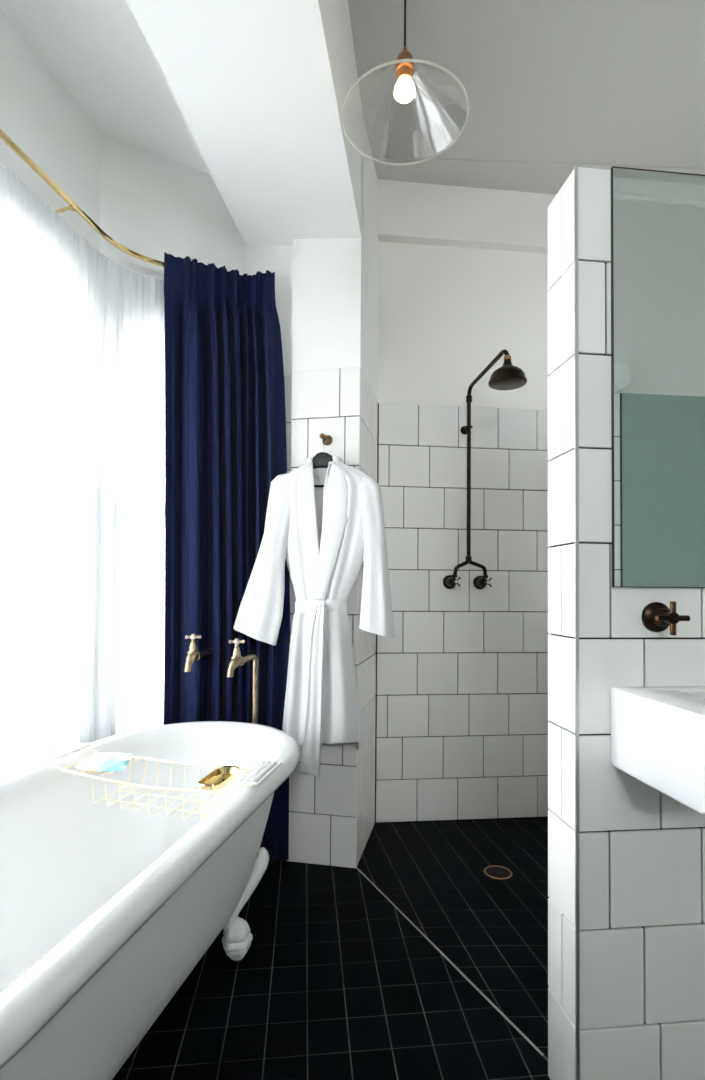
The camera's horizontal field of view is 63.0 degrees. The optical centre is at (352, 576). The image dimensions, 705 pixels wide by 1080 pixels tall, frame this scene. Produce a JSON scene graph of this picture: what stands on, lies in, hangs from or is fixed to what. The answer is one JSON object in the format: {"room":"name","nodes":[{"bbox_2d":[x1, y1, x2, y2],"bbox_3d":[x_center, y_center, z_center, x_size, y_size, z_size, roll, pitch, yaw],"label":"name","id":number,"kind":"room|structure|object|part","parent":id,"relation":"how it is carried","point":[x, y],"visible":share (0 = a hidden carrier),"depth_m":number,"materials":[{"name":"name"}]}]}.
{"room":"bathroom","nodes":[
{"label":"bathroom","id":0,"kind":"room"},
{"bbox_2d":[0,8,101,250],"bbox_3d":[-1.481,-0.306,0.038,0.160,2.980,4.363,0,-1,11],"label":"wall","id":1,"kind":"structure","parent":0,"point":[38,114],"depth_m":1.91,"materials":[{"name":"white paint"}]},
{"bbox_2d":[0,129,163,266],"bbox_3d":[-1.147,-1.232,0.869,0.343,0.042,3.159,0,-2,17],"label":"rail","id":2,"kind":"object","parent":1,"relation":"attached to","point":[73,206],"visible":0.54,"depth_m":1.88,"materials":[{"name":"gold metal"}]},
{"bbox_2d":[0,161,164,777],"bbox_3d":[-1.159,-0.064,0.851,0.226,2.302,3.091,0,-2,16],"label":"sheer curtain","id":3,"kind":"object","parent":2,"relation":"hanging from","point":[82,344],"visible":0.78,"depth_m":1.95,"materials":[{"name":"white fabric"}]},
{"bbox_2d":[163,252,289,863],"bbox_3d":[-0.506,-0.056,2.302,0.506,2.371,0.145,1,-2,-18],"label":"curtain","id":4,"kind":"object","parent":2,"relation":"hanging from","point":[225,415],"visible":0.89,"depth_m":2.29,"materials":[{"name":"blue fabric"}]},
{"bbox_2d":[0,0,209,173],"bbox_3d":[-1.115,-1.787,0.303,0.850,0.100,5.150,0,-1,11],"label":"ceiling","id":5,"kind":"structure","parent":0,"point":[97,50],"depth_m":1.92,"materials":[{"name":"white paint"}]},
{"bbox_2d":[100,135,245,278],"bbox_3d":[-0.749,-0.240,2.375,0.595,2.980,0.160,1,-2,-29],"label":"wall","id":6,"kind":"structure","parent":0,"point":[152,205],"depth_m":2.30,"materials":[{"name":"white paint"}]},
{"bbox_2d":[125,0,363,245],"bbox_3d":[-0.527,-1.727,0.101,0.551,0.581,4.746,0,-1,8],"label":"ceiling","id":7,"kind":"structure","parent":0,"point":[260,88],"depth_m":1.75,"materials":[{"name":"white paint"}]},
{"bbox_2d":[245,111,378,867],"bbox_3d":[-0.192,-0.357,2.731,0.600,3.240,0.750,0,-1,11],"label":"wall","id":8,"kind":"structure","parent":0,"point":[327,289],"depth_m":2.35,"materials":[{"name":"white tile"}]},
{"bbox_2d":[320,433,332,445],"bbox_3d":[-0.107,-0.552,2.306,0.043,0.043,0.060,0,-1,11],"label":"robe hook","id":9,"kind":"object","parent":8,"relation":"attached to","point":[328,440],"visible":0.98,"depth_m":2.33,"materials":[{"name":"brown metal"}]},
{"bbox_2d":[312,434,332,486],"bbox_3d":[-0.107,-0.456,2.274,0.388,0.224,0.056,0,-1,11],"label":"clothes hanger","id":10,"kind":"object","parent":9,"relation":"hanging from","point":[320,460],"visible":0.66,"depth_m":2.25,"materials":[{"name":"black paint"}]},
{"bbox_2d":[233,455,393,776],"bbox_3d":[-0.153,0.135,2.212,0.626,1.221,0.132,0,-1,11],"label":"bathrobe","id":11,"kind":"object","parent":10,"relation":"hanging from","point":[324,535],"visible":0.99,"depth_m":2.18,"materials":[{"name":"white fabric"}]},
{"bbox_3d":[-0.112,-0.552,2.303,0.023,0.034,0.053,0,-2,33],"label":"knob","id":12,"kind":"part","parent":9,"relation":"part of","materials":[{"name":"brown metal"}]},
{"bbox_3d":[-0.103,-0.552,2.329,0.043,0.043,0.013,0,-1,11],"label":"wall plate","id":13,"kind":"part","parent":9,"relation":"part of","materials":[{"name":"brown metal"}]},
{"bbox_2d":[348,0,704,194],"bbox_3d":[-0.077,-1.948,0.810,1.614,0.016,5.577,0,-2,30],"label":"trim","id":14,"kind":"structure","parent":8,"relation":"attached to","point":[534,177],"depth_m":2.64,"materials":[{"name":"grey paint"}]},
{"bbox_2d":[112,816,549,1079],"bbox_3d":[-0.049,1.154,-0.029,5.182,0.120,8.850,1,-1,-6],"label":"floor","id":15,"kind":"structure","parent":0,"point":[333,981],"depth_m":1.65,"materials":[{"name":"black tile"}]},
{"bbox_2d":[0,721,299,1079],"bbox_3d":[-0.617,0.816,1.222,0.700,0.612,1.860,0,-1,11],"label":"bathtub","id":16,"kind":"object","parent":15,"relation":"on","point":[106,912],"visible":0.98,"depth_m":1.40,"materials":[{"name":"white ceramic"}]},
{"bbox_2d":[23,742,281,819],"bbox_3d":[-0.554,0.555,1.565,0.717,0.105,0.219,0,-2,16],"label":"caddy","id":17,"kind":"object","parent":16,"relation":"on","point":[228,773],"visible":0.93,"depth_m":1.53,"materials":[{"name":"gold metal"}]},
{"bbox_2d":[74,753,118,768],"bbox_3d":[-0.673,0.486,1.514,0.062,0.018,0.092,0,-2,23],"label":"sachet","id":18,"kind":"object","parent":17,"relation":"on","point":[95,761],"visible":0.97,"depth_m":1.50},
{"bbox_2d":[76,752,132,773],"bbox_3d":[-0.694,0.527,1.615,0.104,0.020,0.154,0,-1,12],"label":"tray","id":19,"kind":"object","parent":17,"relation":"on","point":[121,755],"depth_m":1.62,"materials":[{"name":"metal"}]},
{"bbox_2d":[96,758,130,771],"bbox_3d":[-0.617,0.488,1.488,0.069,0.016,0.082,1,-1,-6],"label":"sachet","id":20,"kind":"object","parent":19,"relation":"on","point":[111,765],"visible":1,"depth_m":1.48,"materials":[{"name":"teal plastic"}]},
{"bbox_2d":[198,766,239,789],"bbox_3d":[-0.345,0.527,1.496,0.066,0.020,0.160,0,-1,11],"label":"soap tray","id":21,"kind":"object","parent":17,"relation":"on","point":[228,773],"depth_m":1.51,"materials":[{"name":"gold metal"}]},
{"bbox_2d":[205,776,221,784],"bbox_3d":[-0.354,0.525,1.468,0.028,0.016,0.052,0,-1,11],"label":"soap bar","id":22,"kind":"object","parent":21,"relation":"in","point":[214,780],"visible":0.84,"depth_m":1.46,"materials":[{"name":"brown"}]},
{"bbox_2d":[185,634,221,720],"bbox_3d":[-0.567,0.680,2.204,0.052,0.934,0.310,0,-1,12],"label":"tap","id":23,"kind":"object","parent":15,"relation":"on","point":[193,655],"visible":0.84,"depth_m":2.10,"materials":[{"name":"gold metal"}]},
{"bbox_3d":[-0.587,0.286,2.101,0.042,0.116,0.079,0,-1,11],"label":"spout","id":24,"kind":"part","parent":23,"relation":"part of","materials":[{"name":"gold metal"}]},
{"bbox_3d":[-0.585,0.222,2.111,0.047,0.022,0.047,0,-2,24],"label":"cross handle","id":25,"kind":"part","parent":23,"relation":"part of","materials":[{"name":"gold metal"}]},
{"bbox_2d":[227,638,257,723],"bbox_3d":[-0.402,0.685,2.111,0.048,0.921,0.195,0,-2,23],"label":"tap","id":26,"kind":"object","parent":15,"relation":"on","point":[237,660],"visible":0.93,"depth_m":2.15,"materials":[{"name":"gold metal"}]},
{"bbox_3d":[-0.422,0.299,2.067,0.042,0.116,0.078,0,-2,24],"label":"spout","id":27,"kind":"part","parent":26,"relation":"part of","materials":[{"name":"gold metal"}]},
{"bbox_3d":[-0.418,0.235,2.077,0.047,0.022,0.047,0,-2,24],"label":"cross handle","id":28,"kind":"part","parent":26,"relation":"part of","materials":[{"name":"gold metal"}]},
{"bbox_2d":[356,868,543,1055],"bbox_3d":[0.234,1.144,1.818,0.005,0.003,1.010,1,-2,-25],"label":"trim","id":29,"kind":"structure","parent":15,"relation":"on","point":[358,869],"depth_m":1.63,"materials":[{"name":"grey"}]},
{"bbox_2d":[484,865,511,878],"bbox_3d":[0.569,1.156,2.247,0.109,0.002,0.109,1,-1,-6],"label":"floor drain","id":30,"kind":"object","parent":15,"relation":"on","point":[494,871],"visible":1,"depth_m":2.25,"materials":[{"name":"orange metal"}]},
{"bbox_2d":[375,241,550,822],"bbox_3d":[0.896,-0.354,2.904,2.100,3.260,0.131,1,-1,-6],"label":"wall","id":31,"kind":"structure","parent":0,"point":[461,729],"depth_m":2.80,"materials":[{"name":"white tile"}]},
{"bbox_2d":[377,179,555,253],"bbox_3d":[0.991,-1.760,2.861,1.950,0.290,0.066,1,-1,-6],"label":"beam","id":32,"kind":"structure","parent":31,"relation":"attached to","point":[407,212],"depth_m":2.78,"materials":[{"name":"white paint"}]},
{"bbox_2d":[443,349,526,588],"bbox_3d":[0.580,-0.442,2.539,0.224,0.998,0.532,1,-1,-6],"label":"shower","id":33,"kind":"object","parent":31,"relation":"attached to","point":[508,376],"visible":1,"depth_m":2.72,"materials":[{"name":"brown metal"}]},
{"bbox_3d":[0.481,0.025,2.677,0.045,0.045,0.021,1,-1,-6],"label":"cross handle","id":34,"kind":"part","parent":33,"relation":"part of","materials":[{"name":"brown metal"}]},
{"bbox_3d":[0.515,-0.036,2.733,0.082,0.085,0.028,0,-1,8],"label":"yoke arm","id":35,"kind":"part","parent":33,"relation":"part of","materials":[{"name":"brown metal"}]},
{"bbox_3d":[0.600,-0.034,2.743,0.104,0.087,0.028,1,-2,-17],"label":"yoke arm","id":36,"kind":"part","parent":33,"relation":"part of","materials":[{"name":"brown metal"}]},
{"bbox_3d":[0.631,0.028,2.694,0.044,0.045,0.021,1,-1,-6],"label":"cross handle","id":37,"kind":"part","parent":33,"relation":"part of","materials":[{"name":"brown metal"}]},
{"bbox_2d":[372,0,704,167],"bbox_3d":[0.580,-2.035,-0.556,3.611,0.120,7.471,1,-1,-6],"label":"ceiling","id":38,"kind":"structure","parent":0,"point":[602,82],"depth_m":2.21,"materials":[{"name":"grey paint"}]},
{"bbox_2d":[341,0,468,165],"bbox_3d":[0.139,-1.559,1.509,0.332,0.733,0.332,1,-1,-6],"label":"pendant light","id":39,"kind":"object","parent":38,"relation":"hanging from","point":[404,91],"visible":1,"depth_m":1.49,"materials":[{"name":"clear glass"}]},
{"bbox_3d":[0.136,-1.273,1.502,0.054,0.058,0.054,1,-1,-6],"label":"bulb","id":40,"kind":"part","parent":39,"relation":"part of","materials":[{"name":"white glass"}]},
{"bbox_3d":[0.136,-1.263,1.502,0.326,0.135,0.326,1,-1,-6],"label":"lamp shade","id":41,"kind":"part","parent":39,"relation":"part of","materials":[{"name":"clear glass"}]},
{"bbox_3d":[0.139,-1.641,1.511,0.006,0.530,0.006,1,-1,-6],"label":"cord","id":42,"kind":"part","parent":39,"relation":"part of","materials":[{"name":"black plastic"}]},
{"bbox_2d":[548,167,704,1079],"bbox_3d":[1.207,0.189,1.342,1.507,2.100,0.135,1,-1,-6],"label":"wall partition","id":43,"kind":"structure","parent":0,"point":[642,849],"depth_m":1.21,"materials":[{"name":"white tile"}]},
{"bbox_2d":[574,165,579,1079],"bbox_3d":[0.467,0.129,1.197,0.007,2.001,0.006,1,-1,-6],"label":"trim","id":44,"kind":"structure","parent":43,"relation":"attached to","point":[576,339],"depth_m":1.20,"materials":[{"name":"silver metal"}]},
{"bbox_2d":[611,166,704,587],"bbox_3d":[0.847,-0.421,1.247,0.602,0.894,0.007,1,-1,-6],"label":"wall mirror","id":45,"kind":"object","parent":43,"relation":"attached to","point":[658,217],"visible":1,"depth_m":1.22,"materials":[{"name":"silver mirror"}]},
{"bbox_2d":[611,686,704,814],"bbox_3d":[0.808,0.312,1.087,0.520,0.165,0.278,1,-1,-6],"label":"basin","id":46,"kind":"object","parent":43,"relation":"attached to","point":[658,732],"visible":1,"depth_m":1.04,"materials":[{"name":"white ceramic"}]},
{"bbox_2d":[642,601,689,634],"bbox_3d":[0.643,0.085,1.183,0.070,0.068,0.065,1,-1,-6],"label":"handle","id":47,"kind":"object","parent":43,"relation":"attached to","point":[656,616],"visible":1,"depth_m":1.18,"materials":[{"name":"brown metal"}]},
{"bbox_3d":[0.646,0.085,1.160,0.068,0.012,0.011,1,-1,-6],"label":"cross handle","id":48,"kind":"part","parent":47,"relation":"part of","materials":[{"name":"brown metal"}]}
]}

